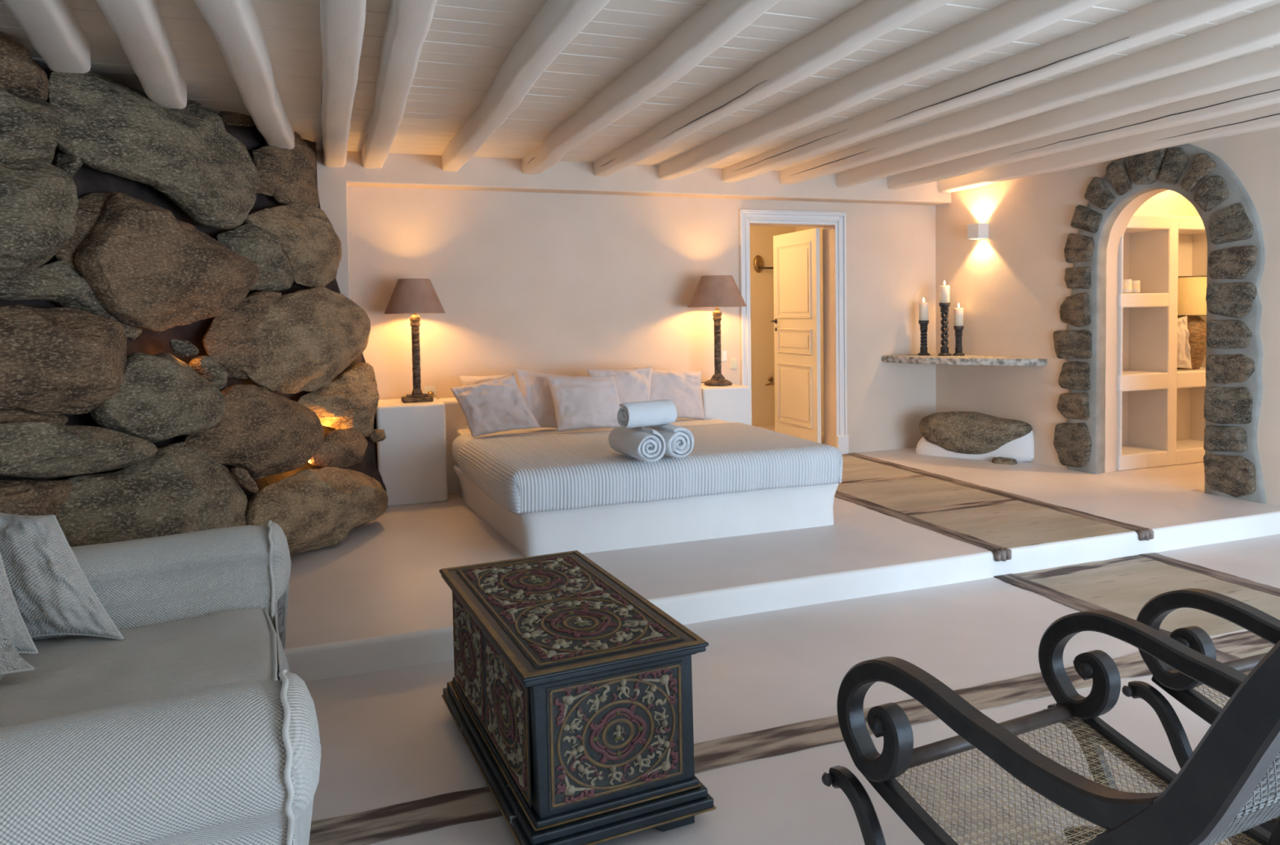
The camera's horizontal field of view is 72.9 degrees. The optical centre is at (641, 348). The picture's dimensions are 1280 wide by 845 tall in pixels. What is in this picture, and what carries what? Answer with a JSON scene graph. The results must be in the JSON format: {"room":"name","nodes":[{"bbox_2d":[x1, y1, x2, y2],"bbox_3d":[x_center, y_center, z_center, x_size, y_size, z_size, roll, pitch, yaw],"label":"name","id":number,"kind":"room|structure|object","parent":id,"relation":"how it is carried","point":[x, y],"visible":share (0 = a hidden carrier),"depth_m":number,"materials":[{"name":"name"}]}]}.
{"room":"traditional dwelling","nodes":[
{"label":"traditional dwelling","id":0,"kind":"room"},
{"bbox_2d":[0,32,388,555],"bbox_3d":[-2.360,0.004,3.702,0.842,2.760,5.143,0,2,13],"label":"wall","id":1,"kind":"structure","parent":0,"point":[182,348],"depth_m":4.01,"materials":[{"name":"brown stone"}]},
{"bbox_2d":[0,0,1279,173],"bbox_3d":[0.451,-1.383,3.287,10.000,0.160,7.945,-2,3,-20],"label":"ceiling","id":2,"kind":"structure","parent":0,"point":[465,46],"depth_m":3.99,"materials":[{"name":"white wood"}]},
{"bbox_2d":[3,0,90,73],"bbox_3d":[-1.680,-1.169,2.120,0.165,0.164,3.246,-2,3,-25],"label":"ceiling beam","id":3,"kind":"structure","parent":2,"relation":"attached to","point":[51,27],"depth_m":3.14,"materials":[{"name":"wood"}]},
{"bbox_2d":[96,0,186,108],"bbox_3d":[-1.562,-1.183,2.473,0.179,0.168,3.810,-2,3,-23],"label":"ceiling beam","id":4,"kind":"structure","parent":2,"relation":"attached to","point":[139,25],"depth_m":3.34,"materials":[{"name":"white wood"}]},
{"bbox_2d":[194,0,294,149],"bbox_3d":[-1.469,-1.209,3.040,0.172,0.168,4.810,-2,3,-18],"label":"ceiling beam","id":5,"kind":"structure","parent":2,"relation":"attached to","point":[235,24],"depth_m":3.52,"materials":[{"name":"white wood"}]},
{"bbox_2d":[320,0,366,167],"bbox_3d":[-1.212,-1.240,3.500,0.168,0.155,5.488,-2,3,-20],"label":"ceiling beam","id":6,"kind":"structure","parent":2,"relation":"attached to","point":[342,22],"depth_m":3.66,"materials":[{"name":"wood"}]},
{"bbox_2d":[361,0,437,168],"bbox_3d":[-0.992,-1.245,3.582,0.176,0.157,5.489,-2,3,-20],"label":"ceiling beam","id":7,"kind":"structure","parent":2,"relation":"attached to","point":[408,22],"depth_m":3.71,"materials":[{"name":"wood"}]},
{"bbox_2d":[441,0,610,171],"bbox_3d":[-0.475,-1.262,3.772,0.162,0.158,5.488,-2,3,-20],"label":"ceiling beam","id":8,"kind":"structure","parent":2,"relation":"attached to","point":[557,23],"depth_m":3.75,"materials":[{"name":"white wood"}]},
{"bbox_2d":[521,0,780,174],"bbox_3d":[0.067,-1.279,3.971,0.163,0.157,5.490,-2,3,-19],"label":"ceiling beam","id":9,"kind":"structure","parent":2,"relation":"attached to","point":[718,21],"depth_m":3.89,"materials":[{"name":"wood"}]},
{"bbox_2d":[593,0,953,177],"bbox_3d":[0.599,-1.299,4.167,0.150,0.151,5.490,-2,3,-19],"label":"ceiling beam","id":10,"kind":"structure","parent":2,"relation":"attached to","point":[860,25],"depth_m":3.91,"materials":[{"name":"wood"}]},
{"bbox_2d":[657,0,1106,179],"bbox_3d":[1.091,-1.315,4.348,0.157,0.152,5.490,-2,3,-19],"label":"ceiling beam","id":11,"kind":"structure","parent":2,"relation":"attached to","point":[1012,20],"depth_m":4.00,"materials":[{"name":"white wood"}]},
{"bbox_2d":[721,0,1272,182],"bbox_3d":[1.609,-1.330,4.540,0.155,0.152,5.491,-2,3,-19],"label":"ceiling beam","id":12,"kind":"structure","parent":2,"relation":"attached to","point":[1158,19],"depth_m":4.04,"materials":[{"name":"wood"}]},
{"bbox_2d":[779,4,1279,185],"bbox_3d":[2.106,-1.347,4.723,0.152,0.151,5.491,-2,3,-19],"label":"ceiling beam","id":13,"kind":"structure","parent":2,"relation":"attached to","point":[1260,29],"depth_m":4.35,"materials":[{"name":"wood"}]},
{"bbox_2d":[835,45,1279,187],"bbox_3d":[2.613,-1.363,4.909,0.151,0.152,5.492,-2,3,-19],"label":"ceiling beam","id":14,"kind":"structure","parent":2,"relation":"attached to","point":[1264,64],"depth_m":4.93,"materials":[{"name":"white wood"}]},
{"bbox_2d":[887,75,1279,189],"bbox_3d":[3.118,-1.379,5.095,0.144,0.151,5.491,-2,3,-19],"label":"ceiling beam","id":15,"kind":"structure","parent":2,"relation":"attached to","point":[1265,92],"depth_m":5.40,"materials":[{"name":"wood"}]},
{"bbox_2d":[937,102,1279,193],"bbox_3d":[3.643,-1.388,5.289,0.137,0.167,5.490,-2,3,-19],"label":"ceiling beam","id":16,"kind":"structure","parent":2,"relation":"attached to","point":[1264,117],"depth_m":5.99,"materials":[{"name":"wood"}]},
{"bbox_2d":[346,186,936,453],"bbox_3d":[0.212,-0.259,7.277,5.842,2.615,0.200,-2,3,-20],"label":"wall","id":17,"kind":"structure","parent":0,"point":[560,284],"depth_m":6.98,"materials":[{"name":"white paint"}]},
{"bbox_2d":[424,386,435,395],"bbox_3d":[-1.591,0.324,6.518,0.085,0.075,0.013,-2,3,-20],"label":"power socket","id":18,"kind":"object","parent":17,"relation":"attached to","point":[427,388],"visible":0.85,"depth_m":6.51,"materials":[{"name":"white plastic"}]},
{"bbox_2d":[316,149,951,299],"bbox_3d":[-0.340,-0.193,6.872,6.722,2.535,0.200,-2,3,-20],"label":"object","id":19,"kind":"structure","parent":17,"relation":"attached to","point":[405,171],"depth_m":6.65,"materials":[{"name":"white paint"}]},
{"bbox_2d":[721,351,726,360],"bbox_3d":[0.701,0.067,7.355,0.050,0.085,0.013,-2,3,-20],"label":"light switch","id":20,"kind":"object","parent":17,"relation":"attached to","point":[723,353],"visible":0.94,"depth_m":7.35,"materials":[{"name":"white plastic"}]},
{"bbox_2d":[729,358,737,368],"bbox_3d":[0.783,0.133,7.388,0.065,0.090,0.013,-2,3,-20],"label":"light switch","id":21,"kind":"object","parent":17,"relation":"attached to","point":[733,362],"visible":1,"depth_m":7.38,"materials":[{"name":"beige plastic"}]},
{"bbox_2d":[738,208,848,453],"bbox_3d":[1.343,-0.113,7.571,1.052,2.161,0.042,-2,3,-20],"label":"trim","id":22,"kind":"structure","parent":17,"relation":"attached to","point":[746,216],"depth_m":7.62,"materials":[{"name":"white paint"}]},
{"bbox_2d":[770,227,821,443],"bbox_3d":[1.474,-0.085,8.260,0.168,2.031,0.838,-2,3,-18],"label":"door","id":23,"kind":"structure","parent":17,"relation":"in","point":[796,255],"depth_m":8.18,"materials":[{"name":"beige paint"}]},
{"bbox_2d":[284,425,1279,681],"bbox_3d":[-0.042,1.099,6.867,12.600,0.155,5.570,-2,3,-20],"label":"floor","id":24,"kind":"structure","parent":0,"point":[378,598],"depth_m":4.64,"materials":[{"name":"white paint"}]},
{"bbox_2d":[374,397,448,506],"bbox_3d":[-1.671,0.731,6.228,0.465,0.696,0.525,-2,3,-20],"label":"nightstand","id":25,"kind":"object","parent":24,"relation":"on","point":[411,459],"visible":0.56,"depth_m":5.99,"materials":[{"name":"white paint"}]},
{"bbox_2d":[384,278,445,403],"bbox_3d":[-1.614,-0.054,6.186,0.423,0.875,0.423,-2,3,-20],"label":"table lamp","id":26,"kind":"object","parent":25,"relation":"on","point":[415,296],"visible":1,"depth_m":6.08,"materials":[{"name":"brown metal"}]},
{"bbox_2d":[438,397,702,497],"bbox_3d":[-0.528,0.700,6.647,1.960,0.685,0.530,-2,3,-20],"label":"ledge","id":27,"kind":"object","parent":24,"relation":"on","point":[455,426],"visible":0.21,"depth_m":6.33,"materials":[{"name":"white paint"}]},
{"bbox_2d":[452,418,839,556],"bbox_3d":[-0.034,0.838,5.650,2.149,0.488,1.680,-2,3,-20],"label":"bed","id":28,"kind":"object","parent":24,"relation":"on","point":[593,529],"visible":0.26,"depth_m":4.95,"materials":[{"name":"white paint"}]},
{"bbox_2d":[458,373,513,425],"bbox_3d":[-1.119,0.374,6.321,0.400,0.363,0.194,-2,3,-20],"label":"cushion","id":29,"kind":"object","parent":28,"relation":"on","point":[464,380],"visible":0.17,"depth_m":6.30,"materials":[{"name":"fabric"}]},
{"bbox_2d":[449,374,541,437],"bbox_3d":[-1.006,0.394,5.972,0.594,0.398,0.272,-2,3,-20],"label":"cushion","id":30,"kind":"object","parent":28,"relation":"on","point":[500,405],"visible":1,"depth_m":5.90,"materials":[{"name":"fabric"}]},
{"bbox_2d":[515,368,572,429],"bbox_3d":[-0.677,0.357,6.210,0.430,0.438,0.232,-2,3,-20],"label":"cushion","id":31,"kind":"object","parent":28,"relation":"on","point":[535,390],"visible":0.52,"depth_m":6.12,"materials":[{"name":"fabric"}]},
{"bbox_2d":[546,375,621,431],"bbox_3d":[-0.379,0.376,6.051,0.543,0.378,0.226,-2,3,-20],"label":"cushion","id":32,"kind":"object","parent":28,"relation":"on","point":[580,402],"visible":0.96,"depth_m":5.98,"materials":[{"name":"fabric"}]},
{"bbox_2d":[586,366,653,407],"bbox_3d":[-0.136,0.347,6.450,0.536,0.402,0.215,-2,3,-20],"label":"cushion","id":33,"kind":"object","parent":28,"relation":"on","point":[632,384],"visible":0.43,"depth_m":6.43,"materials":[{"name":"fabric"}]},
{"bbox_2d":[457,422,842,513],"bbox_3d":[0.018,0.707,5.422,2.122,0.229,1.296,-2,3,-20],"label":"coverlet","id":34,"kind":"object","parent":28,"relation":"on","point":[534,473],"visible":0.84,"depth_m":4.93,"materials":[{"name":"white fabric"}]},
{"bbox_2d":[608,426,666,462],"bbox_3d":[-0.031,0.521,4.830,0.175,0.181,0.433,-2,3,-25],"label":"rolled towel","id":35,"kind":"object","parent":34,"relation":"on","point":[644,444],"visible":0.94,"depth_m":4.67,"materials":[{"name":"white fabric"}]},
{"bbox_2d":[643,423,693,457],"bbox_3d":[0.137,0.513,4.930,0.169,0.177,0.405,-2,3,-25],"label":"rolled towel","id":36,"kind":"object","parent":34,"relation":"on","point":[679,441],"visible":0.59,"depth_m":4.76,"materials":[{"name":"white fabric"}]},
{"bbox_2d":[617,399,676,427],"bbox_3d":[0.030,0.364,4.812,0.326,0.141,0.135,-3,3,-34],"label":"rolled towel","id":37,"kind":"object","parent":36,"relation":"on","point":[664,411],"visible":1,"depth_m":4.75,"materials":[{"name":"white fabric"}]},
{"bbox_2d":[635,367,705,418],"bbox_3d":[0.235,0.348,6.649,0.560,0.411,0.192,-2,3,-20],"label":"cushion","id":38,"kind":"object","parent":28,"relation":"on","point":[683,388],"visible":0.77,"depth_m":6.62,"materials":[{"name":"fabric"}]},
{"bbox_2d":[701,382,751,425],"bbox_3d":[0.589,0.653,7.060,0.415,0.708,0.525,-2,3,-20],"label":"block","id":39,"kind":"object","parent":24,"relation":"on","point":[730,403],"visible":0.23,"depth_m":6.81,"materials":[{"name":"white paint"}]},
{"bbox_2d":[688,275,746,386],"bbox_3d":[0.613,-0.141,7.005,0.474,0.883,0.474,-2,3,-20],"label":"table lamp","id":40,"kind":"object","parent":39,"relation":"on","point":[717,291],"visible":1,"depth_m":6.87,"materials":[{"name":"brown metal"}]},
{"bbox_2d":[915,411,1034,462],"bbox_3d":[2.906,0.774,7.540,1.003,0.450,0.528,1,3,35],"label":"boulder","id":41,"kind":"object","parent":24,"relation":"on","point":[974,435],"visible":0.95,"depth_m":7.33,"materials":[{"name":"grey stone"}]},
{"bbox_2d":[834,453,1154,561],"bbox_3d":[1.897,1.036,6.196,1.177,0.067,3.030,-2,3,-20],"label":"rug","id":42,"kind":"object","parent":24,"relation":"on","point":[997,522],"visible":0.81,"depth_m":5.56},
{"bbox_2d":[991,457,1017,464],"bbox_3d":[3.025,0.955,7.224,0.202,0.087,0.145,1,3,31],"label":"stone","id":43,"kind":"object","parent":24,"relation":"on","point":[1004,460],"depth_m":7.19,"materials":[{"name":"grey stone"}]},
{"bbox_2d":[1115,214,1207,471],"bbox_3d":[4.284,-0.063,7.162,1.361,2.000,0.420,-2,3,-20],"label":"shelving unit","id":44,"kind":"object","parent":24,"relation":"on","point":[1161,420],"visible":0.61,"depth_m":7.01,"materials":[{"name":"white paint"}]},
{"bbox_2d":[1123,279,1132,293],"bbox_3d":[3.837,-0.491,6.864,0.084,0.106,0.084,-2,3,-20],"label":"candle jar","id":45,"kind":"object","parent":44,"relation":"on","point":[1127,283],"visible":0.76,"depth_m":6.83,"materials":[{"name":"white wax"}]},
{"bbox_2d":[1131,280,1140,293],"bbox_3d":[3.920,-0.489,6.895,0.084,0.096,0.084,-2,3,-20],"label":"candle jar","id":46,"kind":"object","parent":44,"relation":"on","point":[1135,284],"visible":0.77,"depth_m":6.86,"materials":[{"name":"white wax"}]},
{"bbox_2d":[1177,315,1191,368],"bbox_3d":[4.360,-0.045,7.087,0.288,0.438,0.141,0,2,12],"label":"pillow","id":47,"kind":"object","parent":44,"relation":"on","point":[1184,358],"visible":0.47,"depth_m":7.04,"materials":[{"name":"white fabric"}]},
{"bbox_2d":[1177,275,1206,369],"bbox_3d":[4.567,-0.211,7.251,0.343,0.773,0.343,-2,3,-20],"label":"table lamp","id":48,"kind":"object","parent":44,"relation":"on","point":[1192,290],"visible":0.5,"depth_m":7.10,"materials":[{"name":"beige fabric"}]},
{"bbox_2d":[749,225,823,429],"bbox_3d":[1.948,-0.361,9.008,4.900,2.615,1.850,-2,3,-20],"label":"wall","id":49,"kind":"structure","parent":0,"point":[761,237],"depth_m":9.67,"materials":[{"name":"beige paint"}]},
{"bbox_2d":[753,255,773,272],"bbox_3d":[1.498,-0.939,9.641,0.508,0.197,0.111,-2,3,-20],"label":"wall bracket","id":50,"kind":"object","parent":49,"relation":"attached to","point":[758,261],"visible":0.92,"depth_m":9.59,"materials":[{"name":"gold metal"}]},
{"bbox_2d":[764,376,774,386],"bbox_3d":[1.448,0.369,9.689,0.182,0.094,0.076,-2,3,-20],"label":"paper holder","id":51,"kind":"object","parent":49,"relation":"attached to","point":[770,379],"visible":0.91,"depth_m":9.70,"materials":[{"name":"gold metal"}]},
{"bbox_2d":[304,533,1279,844],"bbox_3d":[2.008,1.464,1.187,12.500,0.200,7.135,-2,3,-20],"label":"floor","id":52,"kind":"structure","parent":0,"point":[388,737],"depth_m":3.13,"materials":[{"name":"white concrete"}]},
{"bbox_2d":[0,520,320,844],"bbox_3d":[-1.558,0.935,2.231,1.282,0.854,1.823,-2,3,-24],"label":"sofa","id":53,"kind":"object","parent":52,"relation":"on","point":[193,726],"visible":0.94,"depth_m":1.70,"materials":[{"name":"fabric"}]},
{"bbox_2d":[0,632,34,679],"bbox_3d":[-1.847,0.798,2.333,0.309,0.197,0.261,1,3,38],"label":"cushion","id":54,"kind":"object","parent":53,"relation":"on","point":[11,662],"visible":1,"depth_m":2.32,"materials":[{"name":"fabric"}]},
{"bbox_2d":[0,551,38,653],"bbox_3d":[-1.938,0.685,2.456,0.352,0.388,0.257,1,3,35],"label":"cushion","id":55,"kind":"object","parent":53,"relation":"on","point":[13,627],"visible":0.84,"depth_m":2.44,"materials":[{"name":"fabric"}]},
{"bbox_2d":[0,512,124,639],"bbox_3d":[-1.906,0.701,2.725,0.617,0.398,0.246,0,3,27],"label":"cushion","id":56,"kind":"object","parent":53,"relation":"on","point":[53,595],"visible":0.84,"depth_m":2.65,"materials":[{"name":"fabric"}]},
{"bbox_2d":[0,608,278,728],"bbox_3d":[-1.443,0.973,2.284,0.902,0.157,1.200,-2,3,-24],"label":"seat cushion","id":57,"kind":"object","parent":53,"relation":"on","point":[162,651],"depth_m":2.49,"materials":[{"name":"fabric"}]},
{"bbox_2d":[439,550,715,844],"bbox_3d":[-0.266,1.063,2.790,0.548,0.538,1.073,-2,3,-24],"label":"chest","id":58,"kind":"object","parent":52,"relation":"on","point":[569,693],"visible":1,"depth_m":2.39,"materials":[{"name":"black wood"}]},
{"bbox_2d":[308,631,1274,844],"bbox_3d":[0.748,1.307,3.009,7.806,0.008,0.178,-2,3,-20],"label":"floor strip","id":59,"kind":"object","parent":52,"relation":"on","point":[373,826],"visible":0.46,"depth_m":2.85,"materials":[{"name":"wood"}]},
{"bbox_2d":[822,609,1279,844],"bbox_3d":[1.020,0.763,1.674,0.784,1.204,1.172,-2,3,-25],"label":"chair","id":60,"kind":"object","parent":52,"relation":"on","point":[1203,803],"visible":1,"depth_m":1.88,"materials":[{"name":"black wood"}]},
{"bbox_2d":[993,552,1279,674],"bbox_3d":[2.836,1.244,3.670,1.166,0.011,2.442,-2,3,-20],"label":"rug","id":61,"kind":"object","parent":52,"relation":"on","point":[1122,585],"visible":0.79,"depth_m":4.41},
{"bbox_2d":[1121,587,1279,844],"bbox_3d":[1.947,0.731,2.074,0.784,1.204,1.172,-2,3,-21],"label":"chair","id":62,"kind":"object","parent":52,"relation":"on","point":[1180,686],"visible":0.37,"depth_m":2.35,"materials":[{"name":"black wood"}]},
{"bbox_2d":[935,126,1279,505],"bbox_3d":[4.674,-0.151,4.599,0.270,2.750,8.400,-2,3,-27],"label":"wall","id":63,"kind":"structure","parent":0,"point":[1010,286],"depth_m":7.11,"materials":[{"name":"white paint"}]},
{"bbox_2d":[880,353,1047,365],"bbox_3d":[2.744,0.107,7.480,0.606,0.062,1.274,-2,3,-27],"label":"corner shelf","id":64,"kind":"object","parent":63,"relation":"attached to","point":[934,358],"visible":1,"depth_m":7.36,"materials":[{"name":"grey stone"}]},
{"bbox_2d":[917,320,930,355],"bbox_3d":[2.560,-0.094,7.860,0.110,0.314,0.110,-2,3,-20],"label":"candle holder","id":65,"kind":"object","parent":64,"relation":"on","point":[923,324],"visible":1,"depth_m":7.83,"materials":[{"name":"wood"}]},
{"bbox_2d":[919,297,928,320],"bbox_3d":[2.556,-0.355,7.848,0.082,0.209,0.082,-2,3,-20],"label":"candle","id":66,"kind":"object","parent":65,"relation":"on","point":[923,307],"visible":1,"depth_m":7.82,"materials":[{"name":"beige wax"}]},
{"bbox_2d":[937,302,951,355],"bbox_3d":[2.711,-0.170,7.751,0.118,0.470,0.118,-2,3,-20],"label":"candle holder","id":67,"kind":"object","parent":64,"relation":"on","point":[944,306],"visible":1,"depth_m":7.73,"materials":[{"name":"wood"}]},
{"bbox_2d":[939,280,949,302],"bbox_3d":[2.706,-0.505,7.737,0.088,0.201,0.088,-2,3,-20],"label":"candle","id":68,"kind":"object","parent":67,"relation":"on","point":[944,290],"visible":1,"depth_m":7.70,"materials":[{"name":"beige wax"}]},
{"bbox_2d":[952,325,964,355],"bbox_3d":[2.826,-0.066,7.719,0.103,0.263,0.103,-2,3,-20],"label":"candle holder","id":69,"kind":"object","parent":64,"relation":"on","point":[958,329],"visible":1,"depth_m":7.69,"materials":[{"name":"wood"}]},
{"bbox_2d":[954,302,963,325],"bbox_3d":[2.822,-0.300,7.710,0.076,0.206,0.076,-2,3,-20],"label":"candle","id":70,"kind":"object","parent":69,"relation":"on","point":[958,312],"visible":1,"depth_m":7.68,"materials":[{"name":"beige wax"}]},
{"bbox_2d":[967,222,988,239],"bbox_3d":[2.934,-1.018,7.558,0.122,0.130,0.120,-2,3,-27],"label":"wall sconce","id":71,"kind":"object","parent":63,"relation":"attached to","point":[977,231],"visible":1,"depth_m":7.51,"materials":[{"name":"white plastic"}]},
{"bbox_2d":[1053,143,1266,503],"bbox_3d":[3.700,-0.229,6.267,0.168,2.487,1.565,-2,3,-27],"label":"stone arch","id":72,"kind":"object","parent":63,"relation":"attached to","point":[1236,253],"visible":0.98,"depth_m":5.88,"materials":[{"name":"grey stone"}]},
{"bbox_2d":[1133,190,1199,217],"bbox_3d":[5.137,-0.215,5.929,2.254,2.750,3.773,-2,3,-20],"label":"wall","id":73,"kind":"structure","parent":0,"point":[1168,202],"depth_m":7.61,"materials":[{"name":"white paint"}]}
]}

